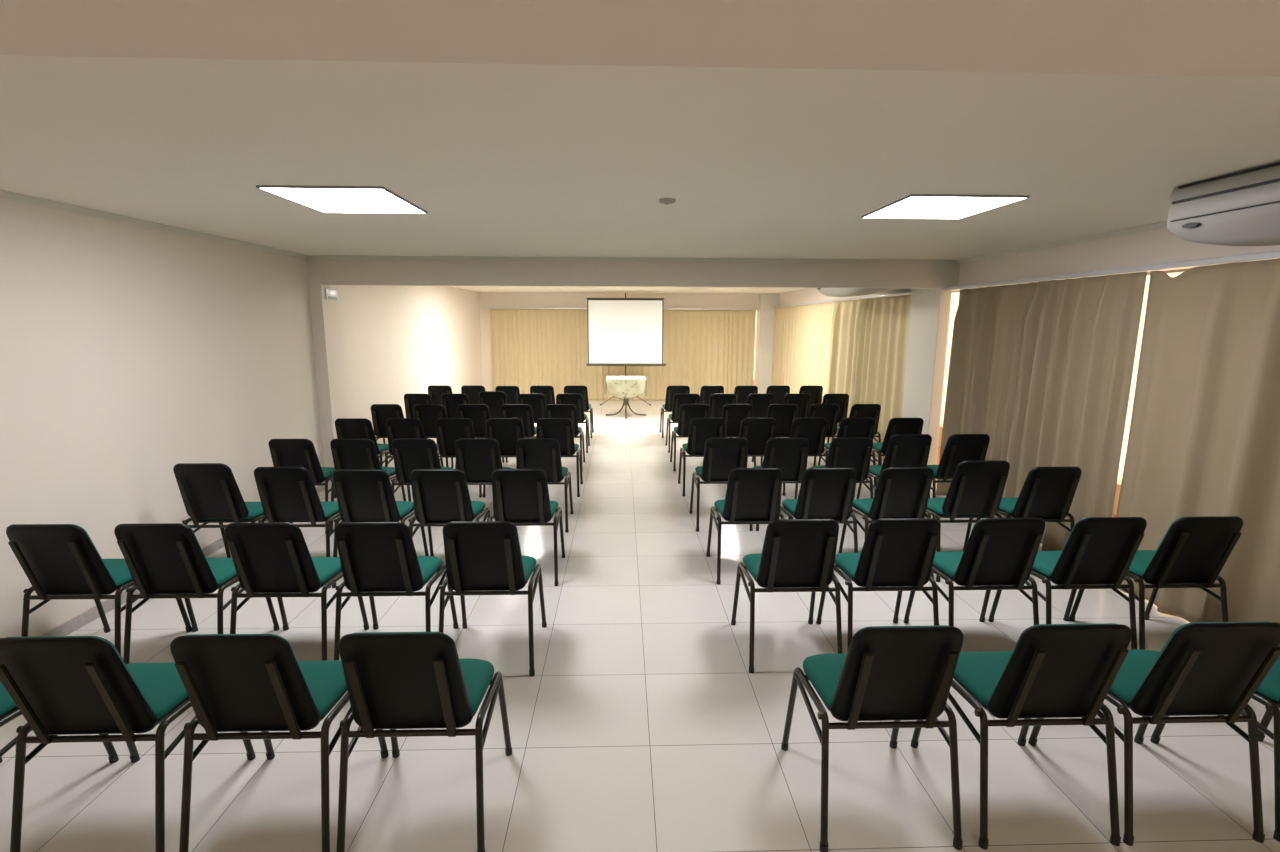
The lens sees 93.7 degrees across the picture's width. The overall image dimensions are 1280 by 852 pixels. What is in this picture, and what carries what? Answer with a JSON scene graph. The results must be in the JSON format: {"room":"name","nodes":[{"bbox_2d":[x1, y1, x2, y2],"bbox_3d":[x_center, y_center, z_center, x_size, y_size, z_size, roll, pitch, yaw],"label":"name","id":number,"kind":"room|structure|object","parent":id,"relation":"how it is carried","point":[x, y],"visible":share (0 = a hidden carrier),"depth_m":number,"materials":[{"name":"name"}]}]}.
{"room":"assembly chamber","nodes":[
{"label":"assembly chamber","id":0,"kind":"room"},
{"bbox_2d":[0,198,482,637],"bbox_3d":[-3.419,-0.182,4.304,0.150,2.450,19.550,0,10,-2],"label":"wall","id":1,"kind":"structure","parent":0,"point":[130,353],"depth_m":4.09,"materials":[{"name":"beige paint"}]},
{"bbox_2d":[0,189,308,258],"bbox_3d":[-3.300,-1.250,3.394,0.035,0.036,5.503,0,10,-2],"label":"trim","id":2,"kind":"structure","parent":1,"relation":"attached to","point":[4,194],"depth_m":3.89,"materials":[{"name":"beige paint"}]},
{"bbox_2d":[40,482,324,635],"bbox_3d":[-3.227,1.629,0.794,0.012,0.075,11.608,0,10,-2],"label":"baseboard","id":3,"kind":"structure","parent":1,"relation":"attached to","point":[90,615],"depth_m":3.63,"materials":[{"name":"tile"}]},
{"bbox_2d":[306,256,348,488],"bbox_3d":[-3.349,-0.561,6.504,0.125,2.450,0.392,0,10,-2],"label":"pillar","id":4,"kind":"structure","parent":1,"relation":"attached to","point":[325,314],"depth_m":6.36,"materials":[{"name":"beige paint"}]},
{"bbox_2d":[317,255,942,263],"bbox_3d":[-0.048,-1.722,6.202,6.460,0.036,0.035,0,10,-2],"label":"trim","id":5,"kind":"structure","parent":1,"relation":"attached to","point":[319,256],"depth_m":6.20,"materials":[{"name":"beige paint"}]},
{"bbox_2d":[319,259,941,287],"bbox_3d":[-0.021,-1.614,6.310,6.770,0.285,0.140,0,10,-2],"label":"ceiling beam","id":6,"kind":"structure","parent":1,"relation":"attached to","point":[332,271],"depth_m":6.25,"materials":[{"name":"beige paint"}]},
{"bbox_2d":[0,0,1279,76],"bbox_3d":[0.158,-0.606,0.537,6.770,0.310,0.555,0,10,-2],"label":"ceiling beam","id":7,"kind":"structure","parent":1,"relation":"attached to","point":[1152,37],"depth_m":0.73,"materials":[{"name":"beige paint"}]},
{"bbox_2d":[479,292,758,390],"bbox_3d":[-0.180,-1.828,13.918,6.920,2.450,0.150,0,10,-2],"label":"wall","id":8,"kind":"structure","parent":0,"point":[486,299],"depth_m":13.66,"materials":[{"name":"beige paint"}]},
{"bbox_2d":[488,307,758,309],"bbox_3d":[-0.347,-2.668,13.626,6.130,0.025,0.130,0,10,-2],"label":"rail","id":9,"kind":"object","parent":8,"relation":"attached to","point":[488,307],"visible":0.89,"depth_m":13.60,"materials":[{"name":"grey metal"}]},
{"bbox_2d":[490,309,537,393],"bbox_3d":[-2.869,-1.617,13.691,1.030,2.084,0.041,0,10,-2],"label":"curtain","id":10,"kind":"object","parent":9,"relation":"hanging from","point":[513,331],"visible":0.87,"depth_m":13.67,"materials":[{"name":"beige fabric"}]},
{"bbox_2d":[536,309,586,399],"bbox_3d":[-1.790,-1.620,13.735,1.170,2.084,0.039,0,10,-2],"label":"curtain","id":11,"kind":"object","parent":9,"relation":"hanging from","point":[561,333],"visible":0.85,"depth_m":13.71,"materials":[{"name":"beige fabric"}]},
{"bbox_2d":[586,309,668,400],"bbox_3d":[-0.285,-1.620,13.764,1.880,2.084,0.060,0,10,-2],"label":"curtain","id":12,"kind":"object","parent":9,"relation":"hanging from","point":[656,377],"visible":0.32,"depth_m":13.85,"materials":[{"name":"beige fabric"}]},
{"bbox_2d":[668,309,755,395],"bbox_3d":[1.641,-1.626,13.837,2.015,2.084,0.047,0,10,-2],"label":"curtain","id":13,"kind":"object","parent":9,"relation":"hanging from","point":[707,347],"visible":0.84,"depth_m":13.82,"materials":[{"name":"beige fabric"}]},
{"bbox_2d":[756,293,779,393],"bbox_3d":[2.930,-1.799,13.816,0.410,2.450,0.250,0,10,-2],"label":"column","id":14,"kind":"structure","parent":8,"relation":"attached to","point":[767,301],"depth_m":13.68,"materials":[{"name":"grey paint"}]},
{"bbox_2d":[0,400,1279,851],"bbox_3d":[0.207,0.921,5.546,8.750,0.120,21.400,0,10,-2],"label":"floor","id":15,"kind":"structure","parent":0,"point":[642,723],"depth_m":2.56,"materials":[{"name":"ceramic"}]},
{"bbox_2d":[0,681,118,763],"bbox_3d":[-2.394,1.017,2.142,0.498,0.833,0.545,0,10,-1],"label":"chair","id":16,"kind":"object","parent":15,"relation":"on","point":[9,710],"visible":0.23,"depth_m":2.08,"materials":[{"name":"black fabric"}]},
{"bbox_2d":[6,524,191,655],"bbox_3d":[-2.866,0.836,3.182,0.498,0.833,0.545,0,10,-1],"label":"chair","id":17,"kind":"object","parent":15,"relation":"on","point":[59,561],"visible":0.8,"depth_m":2.97,"materials":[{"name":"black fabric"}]},
{"bbox_2d":[0,636,255,851],"bbox_3d":[-1.838,1.016,2.159,0.498,0.833,0.545,0,10,-2],"label":"chair","id":18,"kind":"object","parent":15,"relation":"on","point":[61,685],"visible":0.87,"depth_m":1.96,"materials":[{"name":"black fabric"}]},
{"bbox_2d":[114,523,279,663],"bbox_3d":[-2.362,0.836,3.197,0.498,0.833,0.545,0,10,-2],"label":"chair","id":19,"kind":"object","parent":15,"relation":"on","point":[163,560],"visible":0.8,"depth_m":2.99,"materials":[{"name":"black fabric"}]},
{"bbox_2d":[173,463,284,557],"bbox_3d":[-2.871,0.632,4.228,0.498,0.881,0.554,0,10,-2],"label":"chair","id":20,"kind":"object","parent":15,"relation":"on","point":[210,492],"visible":0.74,"depth_m":3.99,"materials":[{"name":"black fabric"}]},
{"bbox_2d":[170,634,388,851],"bbox_3d":[-1.292,1.015,2.176,0.498,0.833,0.545,0,10,-1],"label":"chair","id":21,"kind":"object","parent":15,"relation":"on","point":[246,683],"visible":0.89,"depth_m":1.97,"materials":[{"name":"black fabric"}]},
{"bbox_2d":[224,523,368,659],"bbox_3d":[-1.842,0.835,3.213,0.498,0.833,0.545,0,10,-1],"label":"chair","id":22,"kind":"object","parent":15,"relation":"on","point":[270,559],"visible":0.84,"depth_m":3.01,"materials":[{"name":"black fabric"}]},
{"bbox_2d":[254,467,342,587],"bbox_3d":[-2.364,0.643,4.249,0.498,0.854,0.547,0,10,-2],"label":"chair","id":23,"kind":"object","parent":15,"relation":"on","point":[286,494],"visible":0.72,"depth_m":4.02,"materials":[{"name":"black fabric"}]},
{"bbox_2d":[268,439,334,533],"bbox_3d":[-2.917,0.473,5.290,0.498,0.833,0.545,0,10,-2],"label":"chair","id":24,"kind":"object","parent":15,"relation":"on","point":[284,452],"visible":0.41,"depth_m":5.03,"materials":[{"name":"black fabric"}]},
{"bbox_2d":[334,418,399,497],"bbox_3d":[-2.903,0.291,6.345,0.498,0.833,0.545,0,10,-2],"label":"chair","id":25,"kind":"object","parent":15,"relation":"on","point":[346,428],"visible":0.34,"depth_m":6.07,"materials":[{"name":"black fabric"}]},
{"bbox_2d":[330,439,405,531],"bbox_3d":[-2.412,0.472,5.305,0.498,0.833,0.545,0,10,-2],"label":"chair","id":26,"kind":"object","parent":15,"relation":"on","point":[346,453],"visible":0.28,"depth_m":5.04,"materials":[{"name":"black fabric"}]},
{"bbox_2d":[332,469,428,587],"bbox_3d":[-1.857,0.653,4.268,0.498,0.833,0.545,0,10,-1],"label":"chair","id":27,"kind":"object","parent":15,"relation":"on","point":[363,495],"visible":0.77,"depth_m":4.04,"materials":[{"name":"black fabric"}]},
{"bbox_2d":[371,404,403,443],"bbox_3d":[-3.014,0.109,7.396,0.498,0.833,0.545,0,10,-2],"label":"chair","id":28,"kind":"object","parent":15,"relation":"on","point":[380,413],"visible":0.44,"depth_m":7.12,"materials":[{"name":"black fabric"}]},
{"bbox_2d":[334,522,457,659],"bbox_3d":[-1.319,0.834,3.229,0.498,0.833,0.545,0,10,-2],"label":"chair","id":29,"kind":"object","parent":15,"relation":"on","point":[377,558],"visible":0.88,"depth_m":3.02,"materials":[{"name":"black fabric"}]},
{"bbox_2d":[385,418,443,466],"bbox_3d":[-2.399,0.290,6.360,0.498,0.833,0.545,0,10,-2],"label":"chair","id":30,"kind":"object","parent":15,"relation":"on","point":[396,428],"visible":0.34,"depth_m":6.08,"materials":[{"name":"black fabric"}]},
{"bbox_2d":[404,394,437,448],"bbox_3d":[-3.037,-0.072,8.450,0.498,0.833,0.545,0,10,-1],"label":"chair","id":31,"kind":"object","parent":15,"relation":"on","point":[410,400],"visible":0.24,"depth_m":8.16,"materials":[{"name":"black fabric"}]},
{"bbox_2d":[391,438,452,501],"bbox_3d":[-1.905,0.471,5.321,0.498,0.833,0.545,0,10,-2],"label":"chair","id":32,"kind":"object","parent":15,"relation":"on","point":[409,454],"visible":0.58,"depth_m":5.06,"materials":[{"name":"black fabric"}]},
{"bbox_2d":[336,632,511,851],"bbox_3d":[-0.777,1.014,2.191,0.498,0.833,0.545,0,10,-2],"label":"chair","id":33,"kind":"object","parent":15,"relation":"on","point":[394,680],"visible":1,"depth_m":1.99,"materials":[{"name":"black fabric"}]},
{"bbox_2d":[414,404,452,467],"bbox_3d":[-2.511,0.109,7.412,0.498,0.833,0.545,0,10,-2],"label":"chair","id":34,"kind":"object","parent":15,"relation":"on","point":[428,414],"visible":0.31,"depth_m":7.14,"materials":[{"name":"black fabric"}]},
{"bbox_2d":[408,469,489,555],"bbox_3d":[-1.352,0.652,4.283,0.498,0.833,0.545,0,10,-1],"label":"chair","id":35,"kind":"object","parent":15,"relation":"on","point":[441,497],"visible":0.88,"depth_m":4.05,"materials":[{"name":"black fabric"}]},
{"bbox_2d":[441,394,469,417],"bbox_3d":[-2.533,-0.073,8.466,0.498,0.833,0.545,0,10,-2],"label":"chair","id":36,"kind":"object","parent":15,"relation":"on","point":[451,402],"visible":0.28,"depth_m":8.19,"materials":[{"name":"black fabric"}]},
{"bbox_2d":[436,418,481,497],"bbox_3d":[-1.891,0.289,6.376,0.498,0.833,0.545,0,10,-1],"label":"chair","id":37,"kind":"object","parent":15,"relation":"on","point":[449,430],"visible":0.47,"depth_m":6.11,"materials":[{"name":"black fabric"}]},
{"bbox_2d":[455,404,504,468],"bbox_3d":[-1.992,0.108,7.427,0.498,0.833,0.545,0,10,-2],"label":"chair","id":38,"kind":"object","parent":15,"relation":"on","point":[478,414],"visible":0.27,"depth_m":7.16,"materials":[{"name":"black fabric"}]},
{"bbox_2d":[455,438,510,484],"bbox_3d":[-1.381,0.470,5.337,0.498,0.833,0.545,0,10,-2],"label":"chair","id":39,"kind":"object","parent":15,"relation":"on","point":[477,458],"visible":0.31,"depth_m":5.08,"materials":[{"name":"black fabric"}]},
{"bbox_2d":[439,521,546,676],"bbox_3d":[-0.796,0.833,3.245,0.498,0.833,0.545,0,10,-2],"label":"chair","id":40,"kind":"object","parent":15,"relation":"on","point":[482,557],"visible":0.95,"depth_m":3.03,"materials":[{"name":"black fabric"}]},
{"bbox_2d":[479,391,506,417],"bbox_3d":[-2.020,-0.090,8.476,0.498,0.867,0.549,0,10,-2],"label":"chair","id":41,"kind":"object","parent":15,"relation":"on","point":[494,400],"visible":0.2,"depth_m":8.19,"materials":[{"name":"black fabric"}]},
{"bbox_2d":[483,418,524,497],"bbox_3d":[-1.388,0.288,6.391,0.498,0.833,0.545,0,10,-2],"label":"chair","id":42,"kind":"object","parent":15,"relation":"on","point":[506,431],"visible":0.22,"depth_m":6.13,"materials":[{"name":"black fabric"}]},
{"bbox_2d":[501,404,536,462],"bbox_3d":[-1.481,0.107,7.443,0.498,0.833,0.545,0,10,-1],"label":"chair","id":43,"kind":"object","parent":15,"relation":"on","point":[523,412],"visible":0.39,"depth_m":7.17,"materials":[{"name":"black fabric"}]},
{"bbox_2d":[487,469,564,585],"bbox_3d":[-0.816,0.651,4.300,0.498,0.833,0.545,0,10,-2],"label":"chair","id":44,"kind":"object","parent":15,"relation":"on","point":[521,497],"visible":0.87,"depth_m":4.08,"materials":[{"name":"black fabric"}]},
{"bbox_2d":[518,394,545,422],"bbox_3d":[-1.489,-0.075,8.498,0.498,0.833,0.545,0,10,-2],"label":"chair","id":45,"kind":"object","parent":15,"relation":"on","point":[537,402],"visible":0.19,"depth_m":8.22,"materials":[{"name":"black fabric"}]},
{"bbox_2d":[516,438,572,532],"bbox_3d":[-0.872,0.469,5.353,0.498,0.833,0.545,0,10,-1],"label":"chair","id":46,"kind":"object","parent":15,"relation":"on","point":[544,454],"visible":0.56,"depth_m":5.11,"materials":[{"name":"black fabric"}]},
{"bbox_2d":[537,418,582,496],"bbox_3d":[-0.880,0.287,6.407,0.498,0.833,0.545,0,10,-2],"label":"chair","id":47,"kind":"object","parent":15,"relation":"on","point":[561,429],"visible":0.59,"depth_m":6.16,"materials":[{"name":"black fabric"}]},
{"bbox_2d":[546,404,584,471],"bbox_3d":[-0.951,0.106,7.459,0.498,0.833,0.545,0,10,-1],"label":"chair","id":48,"kind":"object","parent":15,"relation":"on","point":[569,411],"visible":0.44,"depth_m":7.18,"materials":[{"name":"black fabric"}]},
{"bbox_2d":[556,394,589,452],"bbox_3d":[-0.976,-0.076,8.513,0.498,0.833,0.545,0,10,-2],"label":"chair","id":49,"kind":"object","parent":15,"relation":"on","point":[576,399],"visible":0.48,"depth_m":8.24,"materials":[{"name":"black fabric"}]},
{"bbox_2d":[564,385,593,437],"bbox_3d":[-1.003,-0.258,9.567,0.498,0.833,0.545,0,10,-1],"label":"chair","id":50,"kind":"object","parent":15,"relation":"on","point":[569,389],"visible":0.52,"depth_m":9.29,"materials":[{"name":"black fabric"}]},
{"bbox_2d":[585,293,665,404],"bbox_3d":[-0.304,-1.575,12.600,1.720,2.400,0.739,0,10,-2],"label":"projection screen","id":51,"kind":"object","parent":15,"relation":"on","point":[625,330],"visible":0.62,"depth_m":12.69,"materials":[{"name":"white fabric"}]},
{"bbox_2d":[606,379,645,418],"bbox_3d":[-0.273,-0.564,11.640,0.790,0.737,0.790,0,10,-2],"label":"side table","id":52,"kind":"object","parent":15,"relation":"on","point":[625,401],"visible":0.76,"depth_m":11.64,"materials":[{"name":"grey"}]},
{"bbox_2d":[605,376,646,398],"bbox_3d":[-0.272,-0.753,11.608,0.802,0.373,0.802,0,10,-2],"label":"tablecloth","id":53,"kind":"object","parent":52,"relation":"on","point":[641,385],"visible":0.99,"depth_m":11.23,"materials":[{"name":"beige fabric"}]},
{"bbox_2d":[660,386,689,437],"bbox_3d":[0.584,-0.260,9.616,0.498,0.833,0.545,0,10,-2],"label":"chair","id":54,"kind":"object","parent":15,"relation":"on","point":[671,391],"visible":0.56,"depth_m":9.36,"materials":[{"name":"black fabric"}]},
{"bbox_2d":[666,394,699,452],"bbox_3d":[0.636,-0.079,8.563,0.498,0.833,0.545,0,10,-2],"label":"chair","id":55,"kind":"object","parent":15,"relation":"on","point":[678,399],"visible":0.58,"depth_m":8.29,"materials":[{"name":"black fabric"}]},
{"bbox_2d":[670,404,709,470],"bbox_3d":[0.651,0.103,7.508,0.498,0.833,0.545,0,10,-2],"label":"chair","id":56,"kind":"object","parent":15,"relation":"on","point":[687,412],"visible":0.66,"depth_m":7.25,"materials":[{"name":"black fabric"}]},
{"bbox_2d":[678,418,724,495],"bbox_3d":[0.686,0.285,6.455,0.498,0.833,0.545,0,10,-2],"label":"chair","id":57,"kind":"object","parent":15,"relation":"on","point":[701,430],"visible":0.6,"depth_m":6.21,"materials":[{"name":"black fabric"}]},
{"bbox_2d":[689,438,752,531],"bbox_3d":[0.730,0.467,5.402,0.498,0.833,0.545,0,10,-2],"label":"chair","id":58,"kind":"object","parent":15,"relation":"on","point":[721,455],"visible":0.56,"depth_m":5.17,"materials":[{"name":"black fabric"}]},
{"bbox_2d":[709,394,738,437],"bbox_3d":[1.141,-0.080,8.578,0.498,0.833,0.545,0,10,-2],"label":"chair","id":59,"kind":"object","parent":15,"relation":"on","point":[717,401],"visible":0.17,"depth_m":8.30,"materials":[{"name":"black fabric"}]},
{"bbox_2d":[721,404,755,465],"bbox_3d":[1.173,0.102,7.524,0.498,0.833,0.545,0,10,-2],"label":"chair","id":60,"kind":"object","parent":15,"relation":"on","point":[733,415],"visible":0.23,"depth_m":7.26,"materials":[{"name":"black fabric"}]},
{"bbox_2d":[706,468,784,584],"bbox_3d":[0.774,0.648,4.348,0.498,0.833,0.545,0,10,-2],"label":"chair","id":61,"kind":"object","parent":15,"relation":"on","point":[753,495],"visible":0.88,"depth_m":4.13,"materials":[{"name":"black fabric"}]},
{"bbox_2d":[736,394,773,437],"bbox_3d":[1.672,-0.081,8.594,0.498,0.833,0.545,0,10,-1],"label":"chair","id":62,"kind":"object","parent":15,"relation":"on","point":[760,403],"visible":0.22,"depth_m":8.32,"materials":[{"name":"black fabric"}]},
{"bbox_2d":[739,418,775,456],"bbox_3d":[1.217,0.284,6.471,0.498,0.833,0.545,0,10,-2],"label":"chair","id":63,"kind":"object","parent":15,"relation":"on","point":[757,431],"visible":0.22,"depth_m":6.21,"materials":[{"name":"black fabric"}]},
{"bbox_2d":[752,404,797,465],"bbox_3d":[1.722,0.101,7.541,0.498,0.833,0.545,0,10,-2],"label":"chair","id":64,"kind":"object","parent":15,"relation":"on","point":[784,414],"visible":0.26,"depth_m":7.28,"materials":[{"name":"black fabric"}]},
{"bbox_2d":[753,438,808,530],"bbox_3d":[1.256,0.466,5.418,0.498,0.833,0.545,0,10,-1],"label":"chair","id":65,"kind":"object","parent":15,"relation":"on","point":[790,455],"visible":0.55,"depth_m":5.17,"materials":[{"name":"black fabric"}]},
{"bbox_2d":[731,519,842,673],"bbox_3d":[0.807,0.830,3.295,0.498,0.833,0.545,0,10,-2],"label":"chair","id":66,"kind":"object","parent":15,"relation":"on","point":[797,555],"visible":0.99,"depth_m":3.09,"materials":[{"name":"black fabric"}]},
{"bbox_2d":[778,394,810,437],"bbox_3d":[2.175,-0.081,8.610,0.498,0.833,0.545,0,10,-2],"label":"chair","id":67,"kind":"object","parent":15,"relation":"on","point":[802,401],"visible":0.31,"depth_m":8.33,"materials":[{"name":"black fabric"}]},
{"bbox_2d":[783,418,827,495],"bbox_3d":[1.743,0.283,6.487,0.498,0.833,0.545,0,10,-2],"label":"chair","id":68,"kind":"object","parent":15,"relation":"on","point":[813,429],"visible":0.48,"depth_m":6.23,"materials":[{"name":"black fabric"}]},
{"bbox_2d":[777,467,857,552],"bbox_3d":[1.282,0.647,4.364,0.498,0.833,0.545,0,10,-2],"label":"chair","id":69,"kind":"object","parent":15,"relation":"on","point":[824,493],"visible":0.88,"depth_m":4.13,"materials":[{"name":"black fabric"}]},
{"bbox_2d":[808,404,839,459],"bbox_3d":[2.227,0.100,7.557,0.498,0.833,0.545,0,10,-2],"label":"chair","id":70,"kind":"object","parent":15,"relation":"on","point":[830,412],"visible":0.47,"depth_m":7.28,"materials":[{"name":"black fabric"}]},
{"bbox_2d":[822,394,848,425],"bbox_3d":[2.719,-0.082,8.627,0.498,0.833,0.545,0,10,-2],"label":"chair","id":71,"kind":"object","parent":15,"relation":"on","point":[842,400],"visible":0.24,"depth_m":8.34,"materials":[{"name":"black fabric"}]},
{"bbox_2d":[812,437,872,519],"bbox_3d":[1.809,0.465,5.435,0.498,0.833,0.545,0,10,-2],"label":"chair","id":72,"kind":"object","parent":15,"relation":"on","point":[852,452],"visible":0.56,"depth_m":5.18,"materials":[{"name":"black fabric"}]},
{"bbox_2d":[818,418,875,494],"bbox_3d":[2.251,0.282,6.503,0.498,0.833,0.545,0,10,-2],"label":"chair","id":73,"kind":"object","parent":15,"relation":"on","point":[849,427],"visible":0.3,"depth_m":6.22,"materials":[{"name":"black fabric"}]},
{"bbox_2d":[832,404,881,464],"bbox_3d":[2.736,0.100,7.572,0.498,0.833,0.545,0,10,-2],"label":"chair","id":74,"kind":"object","parent":15,"relation":"on","point":[857,410],"visible":0.31,"depth_m":7.29,"materials":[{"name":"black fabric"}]},
{"bbox_2d":[781,625,963,851],"bbox_3d":[0.861,1.012,2.242,0.498,0.833,0.545,0,10,-2],"label":"chair","id":75,"kind":"object","parent":15,"relation":"on","point":[895,674],"visible":1,"depth_m":2.04,"materials":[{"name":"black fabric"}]},
{"bbox_2d":[816,518,940,652],"bbox_3d":[1.325,0.829,3.311,0.498,0.833,0.545,0,10,-2],"label":"chair","id":76,"kind":"object","parent":15,"relation":"on","point":[898,555],"visible":0.91,"depth_m":3.10,"materials":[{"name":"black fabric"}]},
{"bbox_2d":[838,467,933,578],"bbox_3d":[1.811,0.646,4.380,0.498,0.833,0.545,0,10,-2],"label":"chair","id":77,"kind":"object","parent":15,"relation":"on","point":[901,492],"visible":0.74,"depth_m":4.15,"materials":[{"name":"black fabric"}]},
{"bbox_2d":[856,434,931,517],"bbox_3d":[2.316,0.450,5.446,0.498,0.862,0.548,0,10,-1],"label":"chair","id":78,"kind":"object","parent":15,"relation":"on","point":[903,450],"visible":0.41,"depth_m":5.18,"materials":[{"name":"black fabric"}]},
{"bbox_2d":[871,418,923,464],"bbox_3d":[2.755,0.281,6.518,0.498,0.833,0.545,0,10,-2],"label":"chair","id":79,"kind":"object","parent":15,"relation":"on","point":[895,425],"visible":0.38,"depth_m":6.24,"materials":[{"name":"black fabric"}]},
{"bbox_2d":[927,434,989,518],"bbox_3d":[2.820,0.449,5.462,0.498,0.862,0.548,0,10,-2],"label":"chair","id":80,"kind":"object","parent":15,"relation":"on","point":[959,448],"visible":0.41,"depth_m":5.20,"materials":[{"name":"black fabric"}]},
{"bbox_2d":[923,460,1009,581],"bbox_3d":[2.328,0.623,4.388,0.498,0.881,0.554,0,10,-1],"label":"chair","id":81,"kind":"object","parent":15,"relation":"on","point":[976,489],"visible":0.77,"depth_m":4.16,"materials":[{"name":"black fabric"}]},
{"bbox_2d":[903,518,1045,626],"bbox_3d":[1.861,0.828,3.327,0.498,0.833,0.545,0,10,-2],"label":"chair","id":82,"kind":"object","parent":15,"relation":"on","point":[999,553],"visible":0.87,"depth_m":3.12,"materials":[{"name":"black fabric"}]},
{"bbox_2d":[910,623,1131,849],"bbox_3d":[1.421,1.011,2.259,0.498,0.833,0.545,0,10,-2],"label":"chair","id":83,"kind":"object","parent":15,"relation":"on","point":[1069,671],"visible":0.88,"depth_m":2.06,"materials":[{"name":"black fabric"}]},
{"bbox_2d":[976,467,1081,531],"bbox_3d":[2.843,0.645,4.412,0.498,0.833,0.545,0,10,-2],"label":"chair","id":84,"kind":"object","parent":15,"relation":"on","point":[1047,494],"visible":0.59,"depth_m":4.18,"materials":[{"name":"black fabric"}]},
{"bbox_2d":[988,517,1146,649],"bbox_3d":[2.385,0.827,3.343,0.498,0.833,0.545,0,10,-2],"label":"chair","id":85,"kind":"object","parent":15,"relation":"on","point":[1098,552],"visible":0.8,"depth_m":3.13,"materials":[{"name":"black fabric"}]},
{"bbox_2d":[1028,622,1279,845],"bbox_3d":[1.939,1.010,2.275,0.498,0.833,0.545,0,10,-2],"label":"chair","id":86,"kind":"object","parent":15,"relation":"on","point":[1203,668],"visible":0.87,"depth_m":2.07,"materials":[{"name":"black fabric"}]},
{"bbox_2d":[1069,516,1242,649],"bbox_3d":[2.890,0.826,3.358,0.498,0.833,0.545,0,10,-2],"label":"chair","id":87,"kind":"object","parent":15,"relation":"on","point":[1193,552],"visible":0.8,"depth_m":3.15,"materials":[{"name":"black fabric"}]},
{"bbox_2d":[1150,656,1279,841],"bbox_3d":[2.482,1.009,2.291,0.498,0.833,0.545,0,10,-2],"label":"chair","id":88,"kind":"object","parent":15,"relation":"on","point":[1267,693],"visible":0.46,"depth_m":2.17,"materials":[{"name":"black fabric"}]},
{"bbox_2d":[0,55,1279,293],"bbox_3d":[0.044,-1.444,4.194,7.170,0.100,19.550,0,10,-2],"label":"ceiling","id":89,"kind":"structure","parent":0,"point":[502,160],"depth_m":2.35,"materials":[{"name":"white paint"}]},
{"bbox_2d":[256,185,427,213],"bbox_3d":[-1.594,-1.240,3.305,0.620,0.012,0.690,0,10,-2],"label":"recessed light","id":90,"kind":"object","parent":89,"relation":"in","point":[325,199],"visible":1,"depth_m":3.22,"materials":[{"name":"white plastic"}]},
{"bbox_2d":[817,288,897,296],"bbox_3d":[2.796,-1.788,7.514,0.705,0.329,1.600,0,10,-2],"label":"air conditioner","id":91,"kind":"object","parent":89,"relation":"attached to","point":[832,292],"visible":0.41,"depth_m":7.23,"materials":[{"name":"grey plastic"}]},
{"bbox_2d":[861,194,1029,218],"bbox_3d":[1.708,-1.252,3.441,0.630,0.012,0.660,0,10,-2],"label":"recessed light","id":92,"kind":"object","parent":89,"relation":"in","point":[912,206],"visible":1,"depth_m":3.38,"materials":[{"name":"white plastic"}]},
{"bbox_2d":[1167,162,1279,245],"bbox_3d":[2.960,-0.871,2.195,0.705,0.329,1.600,0,10,-2],"label":"air conditioner","id":93,"kind":"object","parent":89,"relation":"attached to","point":[1241,208],"visible":1,"depth_m":2.65,"materials":[{"name":"grey plastic"}]},
{"bbox_2d":[779,227,1279,463],"bbox_3d":[3.495,-0.211,4.615,0.150,2.450,19.350,0,10,-2],"label":"wall","id":94,"kind":"structure","parent":0,"point":[1156,246],"depth_m":4.62,"materials":[{"name":"beige paint"}]},
{"bbox_2d":[773,291,911,307],"bbox_3d":[3.174,-2.122,10.251,0.140,0.030,6.638,0,10,-2],"label":"rail","id":95,"kind":"object","parent":94,"relation":"attached to","point":[910,292],"visible":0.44,"depth_m":8.88,"materials":[{"name":"grey metal"}]},
{"bbox_2d":[771,302,832,399],"bbox_3d":[3.078,-1.300,11.846,0.041,2.128,3.790,0,10,-2],"label":"curtain","id":96,"kind":"object","parent":95,"relation":"hanging from","point":[801,333],"visible":0.73,"depth_m":11.46,"materials":[{"name":"beige fabric"}]},
{"bbox_2d":[827,294,911,460],"bbox_3d":[3.131,-0.735,8.569,0.155,2.128,2.820,0,10,-2],"label":"curtain","id":97,"kind":"object","parent":95,"relation":"hanging from","point":[869,336],"visible":0.7,"depth_m":8.16,"materials":[{"name":"beige fabric"}]},
{"bbox_2d":[902,260,959,485],"bbox_3d":[3.269,-0.591,6.816,0.205,2.450,0.650,0,10,-2],"label":"column","id":98,"kind":"structure","parent":94,"relation":"attached to","point":[929,310],"depth_m":6.60,"materials":[{"name":"grey paint"}]},
{"bbox_2d":[958,221,1166,262],"bbox_3d":[3.432,-1.260,3.592,0.035,0.036,5.485,0,10,-2],"label":"trim","id":99,"kind":"structure","parent":94,"relation":"attached to","point":[1158,225],"depth_m":4.68,"materials":[{"name":"beige paint"}]},
{"bbox_2d":[945,251,1279,290],"bbox_3d":[3.385,-0.950,3.438,0.140,0.035,5.888,0,10,-2],"label":"rail","id":100,"kind":"object","parent":94,"relation":"attached to","point":[1273,254],"visible":0.95,"depth_m":3.92,"materials":[{"name":"grey metal"}]},
{"bbox_2d":[936,272,1146,550],"bbox_3d":[3.228,-0.155,5.210,0.190,2.128,2.211,0,10,-2],"label":"curtain","id":101,"kind":"object","parent":100,"relation":"hanging from","point":[1042,369],"visible":0.75,"depth_m":4.76,"materials":[{"name":"beige fabric"}]},
{"bbox_2d":[1116,258,1279,646],"bbox_3d":[3.313,0.307,2.527,0.175,2.128,3.173,0,10,-2],"label":"curtain","id":102,"kind":"object","parent":100,"relation":"hanging from","point":[1204,437],"visible":0.8,"depth_m":3.47,"materials":[{"name":"beige fabric"}]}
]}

